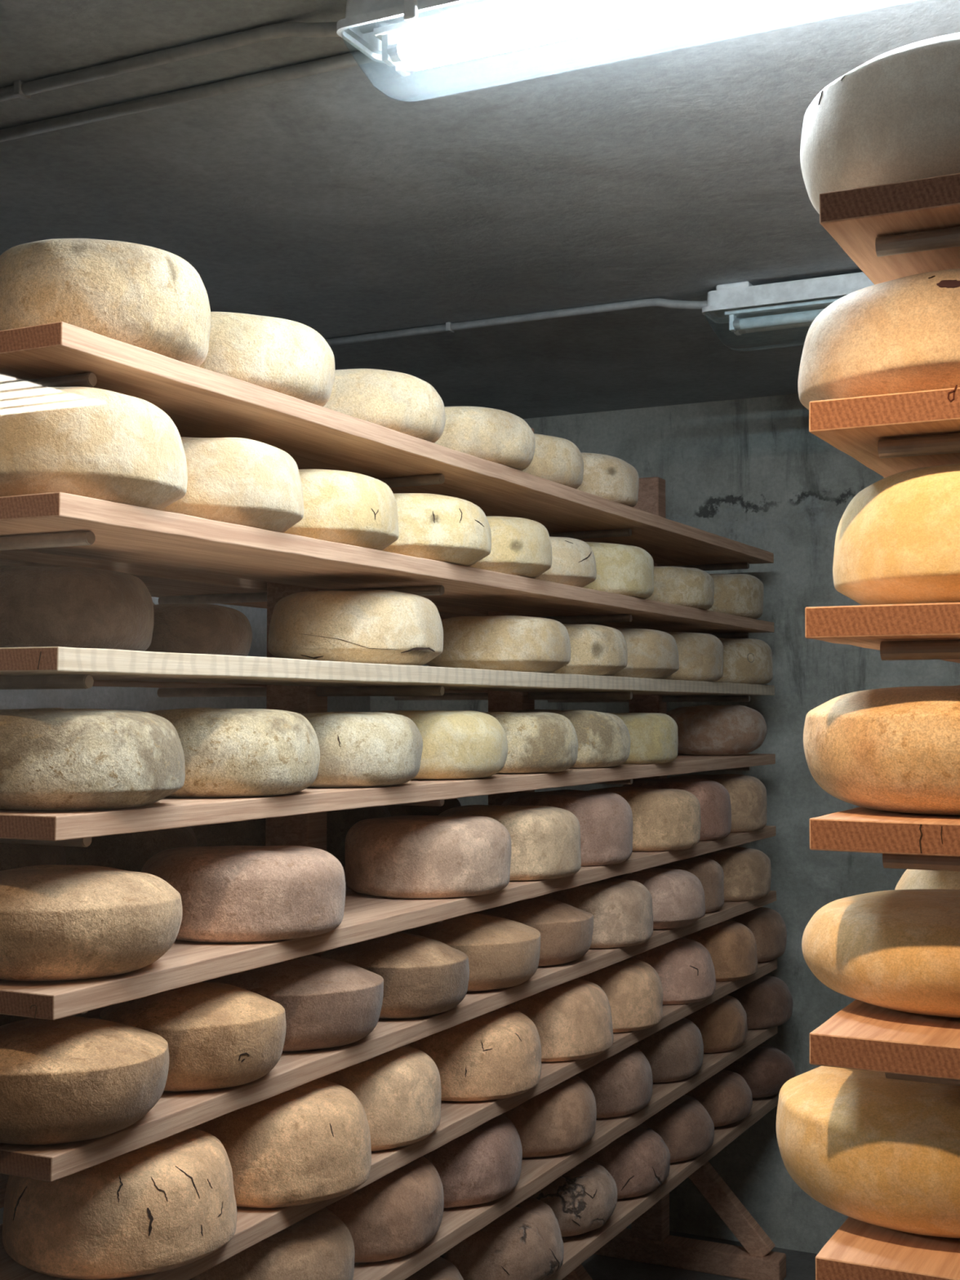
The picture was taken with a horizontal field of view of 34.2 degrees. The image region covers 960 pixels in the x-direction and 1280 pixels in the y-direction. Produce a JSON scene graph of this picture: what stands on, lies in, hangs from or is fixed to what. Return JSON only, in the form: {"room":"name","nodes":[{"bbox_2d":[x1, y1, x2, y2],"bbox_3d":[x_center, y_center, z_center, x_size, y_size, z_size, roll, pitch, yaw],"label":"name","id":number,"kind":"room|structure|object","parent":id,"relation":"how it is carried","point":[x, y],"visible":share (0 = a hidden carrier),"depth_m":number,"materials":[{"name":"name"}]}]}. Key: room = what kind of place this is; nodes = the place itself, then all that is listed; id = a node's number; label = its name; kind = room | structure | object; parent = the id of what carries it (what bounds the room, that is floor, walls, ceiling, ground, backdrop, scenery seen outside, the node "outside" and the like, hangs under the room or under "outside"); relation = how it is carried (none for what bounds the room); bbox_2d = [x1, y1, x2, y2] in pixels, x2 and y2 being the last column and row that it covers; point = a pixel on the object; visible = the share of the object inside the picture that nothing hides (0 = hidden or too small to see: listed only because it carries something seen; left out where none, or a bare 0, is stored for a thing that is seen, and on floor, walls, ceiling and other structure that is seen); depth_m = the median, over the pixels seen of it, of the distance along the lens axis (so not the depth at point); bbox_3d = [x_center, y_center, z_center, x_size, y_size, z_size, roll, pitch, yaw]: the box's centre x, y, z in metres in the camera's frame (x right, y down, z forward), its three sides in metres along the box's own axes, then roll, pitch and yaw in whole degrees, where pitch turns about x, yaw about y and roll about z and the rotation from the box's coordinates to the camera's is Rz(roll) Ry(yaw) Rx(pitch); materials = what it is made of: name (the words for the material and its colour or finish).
{"room":"cheese aging cellar","nodes":[
{"label":"cheese aging cellar","id":0,"kind":"room"},
{"bbox_2d":[0,596,369,1224],"bbox_3d":[-1.202,0.517,4.082,0.120,2.663,3.620,-1,-3,27],"label":"support frame","id":1,"kind":"structure","parent":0,"point":[115,698],"depth_m":4.47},
{"bbox_2d":[0,0,959,418],"bbox_3d":[-0.979,-0.964,2.169,6.390,0.120,6.960,-1,-3,27],"label":"ceiling","id":2,"kind":"structure","parent":0,"point":[331,204],"depth_m":2.95,"materials":[{"name":"concrete"}]},
{"bbox_2d":[0,50,374,142],"bbox_3d":[0.179,-0.892,2.190,4.096,0.024,0.028,-1,-3,27],"label":"conduit pipe","id":3,"kind":"object","parent":2,"relation":"attached to","point":[344,60],"visible":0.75,"depth_m":2.50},
{"bbox_2d":[0,21,378,102],"bbox_3d":[-0.930,-0.863,2.593,1.750,0.044,0.028,-1,-3,27],"label":"conduit pipe","id":4,"kind":"object","parent":2,"relation":"attached to","point":[20,89],"visible":0.84,"depth_m":2.35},
{"bbox_2d":[324,297,706,346],"bbox_3d":[-0.203,-0.794,4.095,1.705,0.044,0.028,-1,-3,27],"label":"conduit pipe","id":5,"kind":"object","parent":2,"relation":"attached to","point":[451,327],"visible":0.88,"depth_m":3.94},
{"bbox_2d":[337,0,926,102],"bbox_3d":[0.392,-0.842,1.930,1.270,0.147,0.144,-1,-3,27],"label":"ceiling lamp","id":6,"kind":"object","parent":2,"relation":"attached to","point":[411,36],"visible":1,"depth_m":2.10,"materials":[{"name":"plastic"}]},
{"bbox_2d":[702,271,874,351],"bbox_3d":[1.116,-0.772,3.454,1.270,0.147,0.137,-1,-3,27],"label":"ceiling lamp","id":7,"kind":"object","parent":2,"relation":"attached to","point":[747,308],"visible":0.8,"depth_m":3.63,"materials":[{"name":"plastic"}]},
{"bbox_2d":[706,319,804,351],"bbox_3d":[1.114,-0.740,3.450,1.262,0.084,0.122,-1,-3,27],"label":"diffuser","id":8,"kind":"object","parent":7,"relation":"attached to","point":[739,326],"depth_m":3.66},
{"bbox_2d":[724,296,843,318],"bbox_3d":[1.114,-0.781,3.451,1.170,0.010,0.074,-1,-3,27],"label":"fluorescent tube","id":9,"kind":"object","parent":7,"relation":"on","point":[817,305],"depth_m":3.63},
{"bbox_2d":[369,393,959,1253],"bbox_3d":[1.468,0.545,4.702,4.100,2.663,0.120,-1,-3,27],"label":"wall","id":10,"kind":"structure","parent":0,"point":[752,471],"depth_m":4.91,"materials":[{"name":"concrete"}]},
{"bbox_2d":[581,1224,817,1279],"bbox_3d":[-0.979,1.816,2.041,6.390,0.120,6.960,-1,-3,27],"label":"floor","id":11,"kind":"structure","parent":0,"point":[800,1265],"depth_m":4.66,"materials":[{"name":"concrete"}]},
{"bbox_2d":[0,372,97,1013],"bbox_3d":[-0.807,0.569,2.169,0.835,2.382,0.080,-1,-3,27],"label":"trestle","id":12,"kind":"object","parent":11,"relation":"on","point":[89,379],"visible":0.62,"depth_m":2.07,"materials":[{"name":"brown wood"}]},
{"bbox_2d":[0,549,622,628],"bbox_3d":[-0.348,-0.090,3.576,0.306,0.032,3.130,-1,-3,27],"label":"shelf board","id":13,"kind":"object","parent":12,"relation":"on","point":[160,582],"visible":0.13,"depth_m":2.89,"materials":[{"name":"brown wood"}]},
{"bbox_2d":[0,321,773,565],"bbox_3d":[0.041,-0.309,3.391,0.327,0.032,3.130,-1,-3,27],"label":"shelf board","id":14,"kind":"object","parent":12,"relation":"on","point":[201,402],"visible":0.7,"depth_m":2.60,"materials":[{"name":"brown wood"}]},
{"bbox_2d":[0,238,211,367],"bbox_3d":[-0.532,-0.459,2.186,0.313,0.157,0.312,-1,-3,27],"label":"cheese wheel","id":15,"kind":"object","parent":14,"relation":"on","point":[152,299],"visible":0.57,"depth_m":2.06,"materials":[{"name":"food"}]},
{"bbox_2d":[199,311,334,406],"bbox_3d":[-0.389,-0.432,2.479,0.311,0.130,0.316,-1,-3,27],"label":"cheese wheel","id":16,"kind":"object","parent":14,"relation":"on","point":[290,357],"visible":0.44,"depth_m":2.35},
{"bbox_2d":[323,368,445,443],"bbox_3d":[-0.219,-0.410,2.810,0.317,0.117,0.315,-1,-3,27],"label":"cheese wheel","id":17,"kind":"object","parent":14,"relation":"on","point":[407,404],"visible":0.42,"depth_m":2.68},
{"bbox_2d":[434,406,535,471],"bbox_3d":[-0.046,-0.395,3.128,0.310,0.117,0.307,-1,-3,27],"label":"cheese wheel","id":18,"kind":"object","parent":14,"relation":"on","point":[500,437],"visible":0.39,"depth_m":3.00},
{"bbox_2d":[577,452,639,506],"bbox_3d":[0.219,-0.369,3.699,0.310,0.117,0.312,-1,-3,27],"label":"cheese wheel","id":19,"kind":"object","parent":14,"relation":"on","point":[606,477],"visible":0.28,"depth_m":3.57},
{"bbox_2d":[0,492,773,633],"bbox_3d":[0.041,-0.099,3.381,0.326,0.032,3.130,-1,-3,27],"label":"shelf board","id":20,"kind":"object","parent":12,"relation":"on","point":[123,533],"visible":0.95,"depth_m":2.54,"materials":[{"name":"brown wood"}]},
{"bbox_2d":[0,386,187,510],"bbox_3d":[-0.552,-0.250,2.105,0.304,0.153,0.312,-3,-4,44],"label":"cheese wheel","id":21,"kind":"object","parent":20,"relation":"on","point":[87,442],"visible":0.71,"depth_m":1.98,"materials":[{"name":"food"}]},
{"bbox_2d":[160,436,303,533],"bbox_3d":[-0.407,-0.231,2.376,0.281,0.138,0.285,-1,-3,27],"label":"cheese wheel","id":22,"kind":"object","parent":20,"relation":"on","point":[240,481],"visible":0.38,"depth_m":2.26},
{"bbox_2d":[284,469,399,550],"bbox_3d":[-0.279,-0.216,2.642,0.285,0.134,0.288,-1,-3,27],"label":"cheese wheel","id":23,"kind":"object","parent":20,"relation":"on","point":[342,507],"visible":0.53,"depth_m":2.53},
{"bbox_2d":[381,493,491,566],"bbox_3d":[-0.129,-0.201,2.907,0.301,0.128,0.294,-2,-3,41],"label":"cheese wheel","id":24,"kind":"object","parent":20,"relation":"on","point":[433,526],"visible":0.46,"depth_m":2.78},
{"bbox_2d":[469,515,551,578],"bbox_3d":[0.003,-0.186,3.180,0.285,0.123,0.287,-1,-3,27],"label":"cheese wheel","id":25,"kind":"object","parent":20,"relation":"on","point":[522,547],"visible":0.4,"depth_m":3.07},
{"bbox_2d":[582,542,653,599],"bbox_3d":[0.263,-0.162,3.756,0.312,0.128,0.314,-1,-3,27],"label":"cheese wheel","id":26,"kind":"object","parent":20,"relation":"on","point":[621,569],"visible":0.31,"depth_m":3.62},
{"bbox_2d":[0,646,774,695],"bbox_3d":[0.041,0.090,3.372,0.326,0.032,3.131,-1,-3,27],"label":"shelf board","id":27,"kind":"object","parent":12,"relation":"on","point":[100,664],"visible":0.89,"depth_m":2.46,"materials":[{"name":"brown wood"}]},
{"bbox_2d":[0,564,154,651],"bbox_3d":[-0.636,-0.040,2.342,0.305,0.132,0.302,-1,-3,27],"label":"cheese wheel","id":28,"kind":"object","parent":27,"relation":"on","point":[64,606],"visible":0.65,"depth_m":2.22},
{"bbox_2d":[144,604,252,656],"bbox_3d":[-0.504,-0.009,2.606,0.252,0.096,0.249,-1,-3,27],"label":"cheese wheel","id":29,"kind":"object","parent":27,"relation":"on","point":[193,628],"visible":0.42,"depth_m":2.50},
{"bbox_2d":[267,590,443,666],"bbox_3d":[-0.224,-0.019,2.811,0.314,0.134,0.316,-1,-3,27],"label":"cheese wheel","id":30,"kind":"object","parent":27,"relation":"on","point":[388,627],"visible":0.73,"depth_m":2.68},
{"bbox_2d":[426,615,570,673],"bbox_3d":[0.035,0.011,3.304,0.311,0.120,0.315,-1,-3,27],"label":"cheese wheel","id":31,"kind":"object","parent":27,"relation":"on","point":[518,643],"visible":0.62,"depth_m":3.17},
{"bbox_2d":[551,623,627,675],"bbox_3d":[0.185,0.023,3.605,0.309,0.123,0.318,0,-3,8],"label":"cheese wheel","id":32,"kind":"object","parent":27,"relation":"on","point":[597,650],"visible":0.3,"depth_m":3.48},
{"bbox_2d":[612,628,679,679],"bbox_3d":[0.338,0.035,3.911,0.314,0.126,0.312,-1,-3,27],"label":"cheese wheel","id":33,"kind":"object","parent":27,"relation":"on","point":[653,654],"visible":0.29,"depth_m":3.78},
{"bbox_2d":[0,753,775,840],"bbox_3d":[0.041,0.296,3.363,0.326,0.032,3.130,-1,-3,27],"label":"shelf board","id":34,"kind":"object","parent":12,"relation":"on","point":[168,812],"visible":0.54,"depth_m":2.39,"materials":[{"name":"brown wood"}]},
{"bbox_2d":[0,707,185,810],"bbox_3d":[-0.554,0.156,2.092,0.312,0.130,0.315,-1,-3,27],"label":"cheese wheel","id":35,"kind":"object","parent":34,"relation":"on","point":[51,758],"visible":1,"depth_m":1.96,"materials":[{"name":"food"}]},
{"bbox_2d":[146,707,319,797],"bbox_3d":[-0.405,0.170,2.400,0.313,0.131,0.312,-1,-3,27],"label":"cheese wheel","id":36,"kind":"object","parent":34,"relation":"on","point":[228,752],"visible":0.77,"depth_m":2.27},
{"bbox_2d":[299,711,422,787],"bbox_3d":[-0.257,0.186,2.693,0.312,0.125,0.317,-1,-3,27],"label":"cheese wheel","id":37,"kind":"object","parent":34,"relation":"on","point":[357,748],"visible":0.67,"depth_m":2.56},
{"bbox_2d":[377,710,507,779],"bbox_3d":[-0.103,0.199,2.993,0.311,0.128,0.311,-1,-3,27],"label":"cheese wheel","id":38,"kind":"object","parent":34,"relation":"on","point":[457,744],"visible":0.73,"depth_m":2.87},
{"bbox_2d":[481,711,577,773],"bbox_3d":[0.050,0.213,3.282,0.312,0.125,0.309,-1,-3,29],"label":"cheese wheel","id":39,"kind":"object","parent":34,"relation":"on","point":[539,742],"visible":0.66,"depth_m":3.16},
{"bbox_2d":[512,709,630,768],"bbox_3d":[0.188,0.224,3.576,0.308,0.131,0.309,-1,-3,27],"label":"cheese wheel","id":40,"kind":"object","parent":34,"relation":"on","point":[603,738],"visible":0.48,"depth_m":3.46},
{"bbox_2d":[607,712,678,764],"bbox_3d":[0.331,0.241,3.869,0.314,0.124,0.319,-1,-3,27],"label":"cheese wheel","id":41,"kind":"object","parent":34,"relation":"on","point":[654,738],"visible":0.47,"depth_m":3.74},
{"bbox_2d":[665,704,767,755],"bbox_3d":[0.681,0.262,4.559,0.316,0.145,0.313,-1,-3,27],"label":"cheese wheel","id":42,"kind":"object","parent":34,"relation":"on","point":[702,730],"visible":0.88,"depth_m":4.43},
{"bbox_2d":[0,958,777,1279],"bbox_3d":[0.041,0.904,3.335,0.326,0.032,3.130,-1,-3,27],"label":"shelf board","id":43,"kind":"object","parent":12,"relation":"on","point":[254,1225],"visible":0.23,"depth_m":2.67,"materials":[{"name":"brown wood"}]},
{"bbox_2d":[2,1128,236,1279],"bbox_3d":[-0.499,0.760,2.159,0.317,0.148,0.314,-1,-3,27],"label":"cheese wheel","id":44,"kind":"object","parent":43,"relation":"on","point":[168,1203],"visible":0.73,"depth_m":2.03,"materials":[{"name":"food"}]},
{"bbox_2d":[191,1079,371,1208],"bbox_3d":[-0.320,0.773,2.443,0.300,0.148,0.300,-1,-3,27],"label":"cheese wheel","id":45,"kind":"object","parent":43,"relation":"on","point":[309,1142],"visible":0.59,"depth_m":2.33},
{"bbox_2d":[317,1044,441,1151],"bbox_3d":[-0.220,0.787,2.738,0.302,0.147,0.300,-1,-3,27],"label":"cheese wheel","id":46,"kind":"object","parent":43,"relation":"on","point":[398,1090],"visible":0.34,"depth_m":2.63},
{"bbox_2d":[405,1006,541,1101],"bbox_3d":[-0.033,0.803,3.084,0.314,0.147,0.320,-1,-3,27],"label":"cheese wheel","id":47,"kind":"object","parent":43,"relation":"on","point":[496,1054],"visible":0.52,"depth_m":2.95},
{"bbox_2d":[504,977,613,1062],"bbox_3d":[0.138,0.818,3.417,0.311,0.147,0.312,-2,-3,30],"label":"cheese wheel","id":48,"kind":"object","parent":43,"relation":"on","point":[572,1020],"visible":0.43,"depth_m":3.29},
{"bbox_2d":[578,957,662,1032],"bbox_3d":[0.279,0.831,3.709,0.316,0.148,0.319,-1,-3,27],"label":"cheese wheel","id":49,"kind":"object","parent":43,"relation":"on","point":[633,988],"visible":0.31,"depth_m":3.58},
{"bbox_2d":[631,937,715,1004],"bbox_3d":[0.457,0.847,4.056,0.312,0.149,0.319,-1,-3,27],"label":"cheese wheel","id":50,"kind":"object","parent":43,"relation":"on","point":[684,966],"visible":0.44,"depth_m":3.92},
{"bbox_2d":[683,920,757,982],"bbox_3d":[0.622,0.862,4.388,0.312,0.148,0.317,-1,-3,27],"label":"cheese wheel","id":51,"kind":"object","parent":43,"relation":"on","point":[731,946],"visible":0.32,"depth_m":4.26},
{"bbox_2d":[352,1026,777,1279],"bbox_3d":[0.041,1.094,3.326,0.327,0.032,3.130,-1,-3,27],"label":"shelf board","id":52,"kind":"object","parent":12,"relation":"on","point":[458,1224],"visible":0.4,"depth_m":3.16,"materials":[{"name":"brown wood"}]},
{"bbox_2d":[188,1207,355,1279],"bbox_3d":[-0.349,0.969,2.454,0.315,0.137,0.314,-1,-3,27],"label":"cheese wheel","id":53,"kind":"object","parent":52,"relation":"on","point":[320,1246],"visible":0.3,"depth_m":2.34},
{"bbox_2d":[325,1155,444,1262],"bbox_3d":[-0.218,0.982,2.744,0.302,0.137,0.308,-1,-3,27],"label":"cheese wheel","id":54,"kind":"object","parent":52,"relation":"on","point":[396,1215],"visible":0.32,"depth_m":2.62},
{"bbox_2d":[423,1114,522,1208],"bbox_3d":[-0.073,0.995,3.034,0.314,0.138,0.310,-1,-3,27],"label":"cheese wheel","id":55,"kind":"object","parent":52,"relation":"on","point":[482,1165],"visible":0.38,"depth_m":2.91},
{"bbox_2d":[502,1075,596,1157],"bbox_3d":[0.095,1.011,3.362,0.325,0.137,0.327,-1,-3,27],"label":"cheese wheel","id":56,"kind":"object","parent":52,"relation":"on","point":[561,1119],"visible":0.35,"depth_m":3.23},
{"bbox_2d":[574,1044,653,1118],"bbox_3d":[0.247,1.025,3.671,0.315,0.137,0.315,-1,-3,27],"label":"cheese wheel","id":57,"kind":"object","parent":52,"relation":"on","point":[621,1084],"visible":0.27,"depth_m":3.54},
{"bbox_2d":[632,1017,703,1083],"bbox_3d":[0.418,1.041,4.016,0.316,0.138,0.313,-1,-3,27],"label":"cheese wheel","id":58,"kind":"object","parent":52,"relation":"on","point":[675,1052],"visible":0.33,"depth_m":3.88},
{"bbox_2d":[684,995,747,1053],"bbox_3d":[0.590,1.056,4.356,0.317,0.137,0.314,-1,-3,27],"label":"cheese wheel","id":59,"kind":"object","parent":52,"relation":"on","point":[722,1024],"visible":0.3,"depth_m":4.22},
{"bbox_2d":[727,974,792,1029],"bbox_3d":[0.773,1.071,4.669,0.312,0.137,0.313,-1,-3,27],"label":"cheese wheel","id":60,"kind":"object","parent":52,"relation":"on","point":[766,1001],"visible":0.32,"depth_m":4.54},
{"bbox_2d":[544,1094,777,1279],"bbox_3d":[0.041,1.304,3.317,0.326,0.032,3.130,-1,-3,27],"label":"shelf board","id":61,"kind":"object","parent":12,"relation":"on","point":[578,1248],"visible":0.27,"depth_m":3.65,"materials":[{"name":"brown wood"}]},
{"bbox_2d":[440,1196,564,1279],"bbox_3d":[0.006,1.212,3.167,0.325,0.137,0.317,-1,-3,27],"label":"cheese wheel","id":62,"kind":"object","parent":61,"relation":"on","point":[525,1242],"visible":0.48,"depth_m":3.04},
{"bbox_2d":[530,1159,617,1237],"bbox_3d":[0.146,1.225,3.460,0.311,0.138,0.310,-1,-3,27],"label":"cheese wheel","id":63,"kind":"object","parent":61,"relation":"on","point":[582,1199],"visible":0.33,"depth_m":3.34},
{"bbox_2d":[586,1124,670,1199],"bbox_3d":[0.292,1.238,3.756,0.318,0.139,0.311,1,-3,-26],"label":"cheese wheel","id":64,"kind":"object","parent":61,"relation":"on","point":[637,1161],"visible":0.34,"depth_m":3.63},
{"bbox_2d":[641,1094,714,1163],"bbox_3d":[0.441,1.254,4.046,0.325,0.134,0.310,-1,-3,27],"label":"cheese wheel","id":65,"kind":"object","parent":61,"relation":"on","point":[686,1128],"visible":0.38,"depth_m":3.93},
{"bbox_2d":[684,1069,752,1127],"bbox_3d":[0.598,1.267,4.352,0.324,0.137,0.320,-1,-3,27],"label":"cheese wheel","id":66,"kind":"object","parent":61,"relation":"on","point":[726,1095],"visible":0.28,"depth_m":4.23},
{"bbox_3d":[-0.348,0.520,3.548,0.307,0.032,3.130,-1,-3,27],"label":"shelf board","id":67,"kind":"object","parent":12,"relation":"on","visible":0},
{"bbox_2d":[62,826,198,871],"bbox_3d":[-0.670,0.402,2.901,0.287,0.142,0.289,-1,-3,27],"label":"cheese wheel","id":68,"kind":"object","parent":67,"relation":"on","point":[130,851],"visible":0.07,"depth_m":2.77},
{"bbox_2d":[157,473,444,956],"bbox_3d":[-0.366,0.610,3.049,0.835,2.382,0.080,-1,-3,27],"label":"trestle","id":69,"kind":"object","parent":11,"relation":"on","point":[309,829],"visible":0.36,"depth_m":3.03,"materials":[{"name":"brown wood"}]},
{"bbox_2d":[394,427,632,1279],"bbox_3d":[0.072,0.650,3.924,0.835,2.382,0.080,-1,-3,27],"label":"trestle","id":70,"kind":"object","parent":11,"relation":"on","point":[498,700],"visible":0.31,"depth_m":3.88,"materials":[{"name":"brown wood"}]},
{"bbox_2d":[0,825,775,1020],"bbox_3d":[0.041,0.511,3.353,0.327,0.032,3.131,-1,-3,27],"label":"shelf board","id":71,"kind":"object","parent":70,"relation":"on","point":[366,917],"visible":0.38,"depth_m":2.34,"materials":[{"name":"brown wood"}]},
{"bbox_2d":[0,864,182,981],"bbox_3d":[-0.554,0.369,2.073,0.318,0.134,0.314,-1,-3,27],"label":"cheese wheel","id":72,"kind":"object","parent":71,"relation":"on","point":[58,922],"visible":1,"depth_m":1.96,"materials":[{"name":"food"}]},
{"bbox_2d":[141,845,345,942],"bbox_3d":[-0.372,0.388,2.438,0.320,0.129,0.315,-1,-3,27],"label":"cheese wheel","id":73,"kind":"object","parent":71,"relation":"on","point":[229,894],"visible":0.91,"depth_m":2.31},
{"bbox_2d":[344,815,511,898],"bbox_3d":[-0.102,0.407,2.980,0.317,0.140,0.315,-1,-3,27],"label":"cheese wheel","id":74,"kind":"object","parent":71,"relation":"on","point":[397,856],"visible":1,"depth_m":2.85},
{"bbox_2d":[438,804,581,880],"bbox_3d":[0.054,0.420,3.277,0.314,0.142,0.316,-1,-3,27],"label":"cheese wheel","id":75,"kind":"object","parent":71,"relation":"on","point":[545,840],"visible":0.63,"depth_m":3.15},
{"bbox_2d":[501,789,632,866],"bbox_3d":[0.196,0.425,3.574,0.313,0.158,0.314,-1,-3,27],"label":"cheese wheel","id":76,"kind":"object","parent":71,"relation":"on","point":[605,819],"visible":0.64,"depth_m":3.45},
{"bbox_2d":[588,786,701,851],"bbox_3d":[0.396,0.448,3.945,0.315,0.148,0.315,-1,-3,27],"label":"cheese wheel","id":77,"kind":"object","parent":71,"relation":"on","point":[664,819],"visible":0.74,"depth_m":3.81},
{"bbox_2d":[622,778,731,840],"bbox_3d":[0.526,0.457,4.242,0.309,0.157,0.310,-1,-3,27],"label":"cheese wheel","id":78,"kind":"object","parent":71,"relation":"on","point":[714,800],"visible":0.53,"depth_m":4.13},
{"bbox_2d":[666,773,767,832],"bbox_3d":[0.672,0.469,4.530,0.317,0.158,0.308,-1,-3,27],"label":"cheese wheel","id":79,"kind":"object","parent":71,"relation":"on","point":[748,793],"visible":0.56,"depth_m":4.41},
{"bbox_2d":[0,890,776,1182],"bbox_3d":[0.041,0.703,3.344,0.327,0.032,3.130,-1,-3,27],"label":"shelf board","id":80,"kind":"object","parent":70,"relation":"on","point":[175,1112],"visible":0.34,"depth_m":2.37,"materials":[{"name":"brown wood"}]},
{"bbox_2d":[0,1016,168,1145],"bbox_3d":[-0.551,0.557,2.027,0.292,0.138,0.289,-1,-3,12],"label":"cheese wheel","id":81,"kind":"object","parent":80,"relation":"on","point":[67,1079],"visible":0.91,"depth_m":1.92,"materials":[{"name":"food"}]},
{"bbox_2d":[99,982,286,1091],"bbox_3d":[-0.416,0.570,2.285,0.270,0.137,0.270,-1,-3,27],"label":"cheese wheel","id":82,"kind":"object","parent":80,"relation":"on","point":[217,1035],"visible":0.77,"depth_m":2.19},
{"bbox_2d":[203,955,383,1051],"bbox_3d":[-0.302,0.582,2.553,0.292,0.138,0.293,-1,-3,27],"label":"cheese wheel","id":83,"kind":"object","parent":80,"relation":"on","point":[326,1002],"visible":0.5,"depth_m":2.45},
{"bbox_2d":[320,932,469,1018],"bbox_3d":[-0.153,0.593,2.806,0.268,0.138,0.267,0,-3,-3],"label":"cheese wheel","id":84,"kind":"object","parent":80,"relation":"on","point":[422,976],"visible":0.63,"depth_m":2.71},
{"bbox_2d":[398,912,540,991],"bbox_3d":[-0.033,0.606,3.079,0.307,0.138,0.302,-1,-3,24],"label":"cheese wheel","id":85,"kind":"object","parent":80,"relation":"on","point":[501,953],"visible":0.45,"depth_m":2.97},
{"bbox_2d":[472,897,593,966],"bbox_3d":[0.095,0.620,3.371,0.300,0.137,0.305,-1,-3,27],"label":"cheese wheel","id":86,"kind":"object","parent":80,"relation":"on","point":[566,931],"visible":0.38,"depth_m":3.26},
{"bbox_2d":[537,877,653,948],"bbox_3d":[0.245,0.631,3.655,0.316,0.140,0.314,-1,-3,27],"label":"cheese wheel","id":87,"kind":"object","parent":80,"relation":"on","point":[621,909],"visible":0.4,"depth_m":3.52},
{"bbox_2d":[612,867,705,929],"bbox_3d":[0.411,0.645,3.933,0.312,0.139,0.311,-1,-3,27],"label":"cheese wheel","id":88,"kind":"object","parent":80,"relation":"on","point":[677,895],"visible":0.41,"depth_m":3.81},
{"bbox_2d":[697,846,771,901],"bbox_3d":[0.683,0.671,4.525,0.317,0.140,0.312,-1,-3,27],"label":"cheese wheel","id":89,"kind":"object","parent":80,"relation":"on","point":[747,872],"visible":0.39,"depth_m":4.39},
{"bbox_2d":[547,476,786,1279],"bbox_3d":[0.511,0.690,4.800,0.835,2.382,0.080,-1,-3,27],"label":"trestle","id":90,"kind":"object","parent":11,"relation":"on","point":[648,1240],"visible":0.33,"depth_m":4.67,"materials":[{"name":"brown wood"}]},
{"bbox_2d":[875,226,959,1085],"bbox_3d":[0.691,0.522,1.348,0.850,2.400,0.080,-1,-3,27],"label":"trestle","id":91,"kind":"object","parent":11,"relation":"on","point":[947,237],"visible":0.78,"depth_m":1.50,"materials":[{"name":"brown wood"}]},
{"bbox_2d":[804,602,959,662],"bbox_3d":[1.155,0.044,2.817,0.326,0.032,3.130,-1,-3,27],"label":"shelf board","id":92,"kind":"object","parent":91,"relation":"on","point":[865,626],"visible":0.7,"depth_m":1.46,"materials":[{"name":"brown wood"}]},
{"bbox_2d":[832,463,959,604],"bbox_3d":[0.527,-0.100,1.589,0.328,0.143,0.327,-1,-3,27],"label":"cheese wheel","id":93,"kind":"object","parent":92,"relation":"on","point":[897,541],"visible":0.81,"depth_m":1.49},
{"bbox_2d":[808,384,959,477],"bbox_3d":[1.161,-0.154,2.823,0.327,0.033,3.131,-1,-3,27],"label":"shelf board","id":94,"kind":"object","parent":91,"relation":"on","point":[854,426],"visible":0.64,"depth_m":1.48,"materials":[{"name":"brown wood"}]},
{"bbox_2d":[797,268,959,409],"bbox_3d":[0.497,-0.290,1.601,0.331,0.129,0.330,-1,-3,27],"label":"cheese wheel","id":95,"kind":"object","parent":94,"relation":"on","point":[902,335],"visible":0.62,"depth_m":1.49,"materials":[{"name":"food"}]},
{"bbox_2d":[808,806,959,856],"bbox_3d":[1.157,0.245,2.806,0.326,0.032,3.131,-1,-3,27],"label":"shelf board","id":96,"kind":"object","parent":91,"relation":"on","point":[858,829],"visible":0.64,"depth_m":1.46,"materials":[{"name":"brown wood"}]},
{"bbox_2d":[803,684,959,814],"bbox_3d":[0.498,0.109,1.599,0.329,0.128,0.327,-1,-3,27],"label":"cheese wheel","id":97,"kind":"object","parent":96,"relation":"on","point":[895,749],"visible":1,"depth_m":1.49,"materials":[{"name":"food"}]},
{"bbox_2d":[809,999,959,1079],"bbox_3d":[1.155,0.446,2.798,0.327,0.032,3.130,-1,-3,27],"label":"shelf board","id":98,"kind":"object","parent":91,"relation":"on","point":[861,1035],"visible":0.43,"depth_m":1.46,"materials":[{"name":"brown wood"}]},
{"bbox_2d":[801,888,959,1017],"bbox_3d":[0.502,0.321,1.620,0.332,0.109,0.328,-1,-3,27],"label":"cheese wheel","id":99,"kind":"object","parent":98,"relation":"on","point":[893,949],"visible":1,"depth_m":1.52,"materials":[{"name":"food"}]},
{"bbox_2d":[815,1217,959,1279],"bbox_3d":[1.159,0.653,2.787,0.326,0.032,3.130,-1,-3,27],"label":"shelf board","id":100,"kind":"object","parent":91,"relation":"on","point":[859,1250],"visible":0.3,"depth_m":1.46,"materials":[{"name":"brown wood"}]},
{"bbox_2d":[776,1066,959,1238],"bbox_3d":[0.476,0.513,1.612,0.335,0.139,0.334,-1,-3,12],"label":"cheese wheel","id":101,"kind":"object","parent":100,"relation":"on","point":[869,1147],"visible":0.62,"depth_m":1.50,"materials":[{"name":"food"}]},
{"bbox_2d":[819,173,959,284],"bbox_3d":[1.171,-0.353,2.827,0.326,0.032,3.130,-1,-3,27],"label":"shelf board","id":102,"kind":"object","parent":91,"relation":"on","point":[854,218],"visible":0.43,"depth_m":1.50,"materials":[{"name":"brown wood"}]},
{"bbox_2d":[800,31,959,213],"bbox_3d":[0.497,-0.506,1.604,0.328,0.160,0.324,-1,-3,27],"label":"cheese wheel","id":103,"kind":"object","parent":102,"relation":"on","point":[895,117],"visible":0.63,"depth_m":1.49,"materials":[{"name":"food"}]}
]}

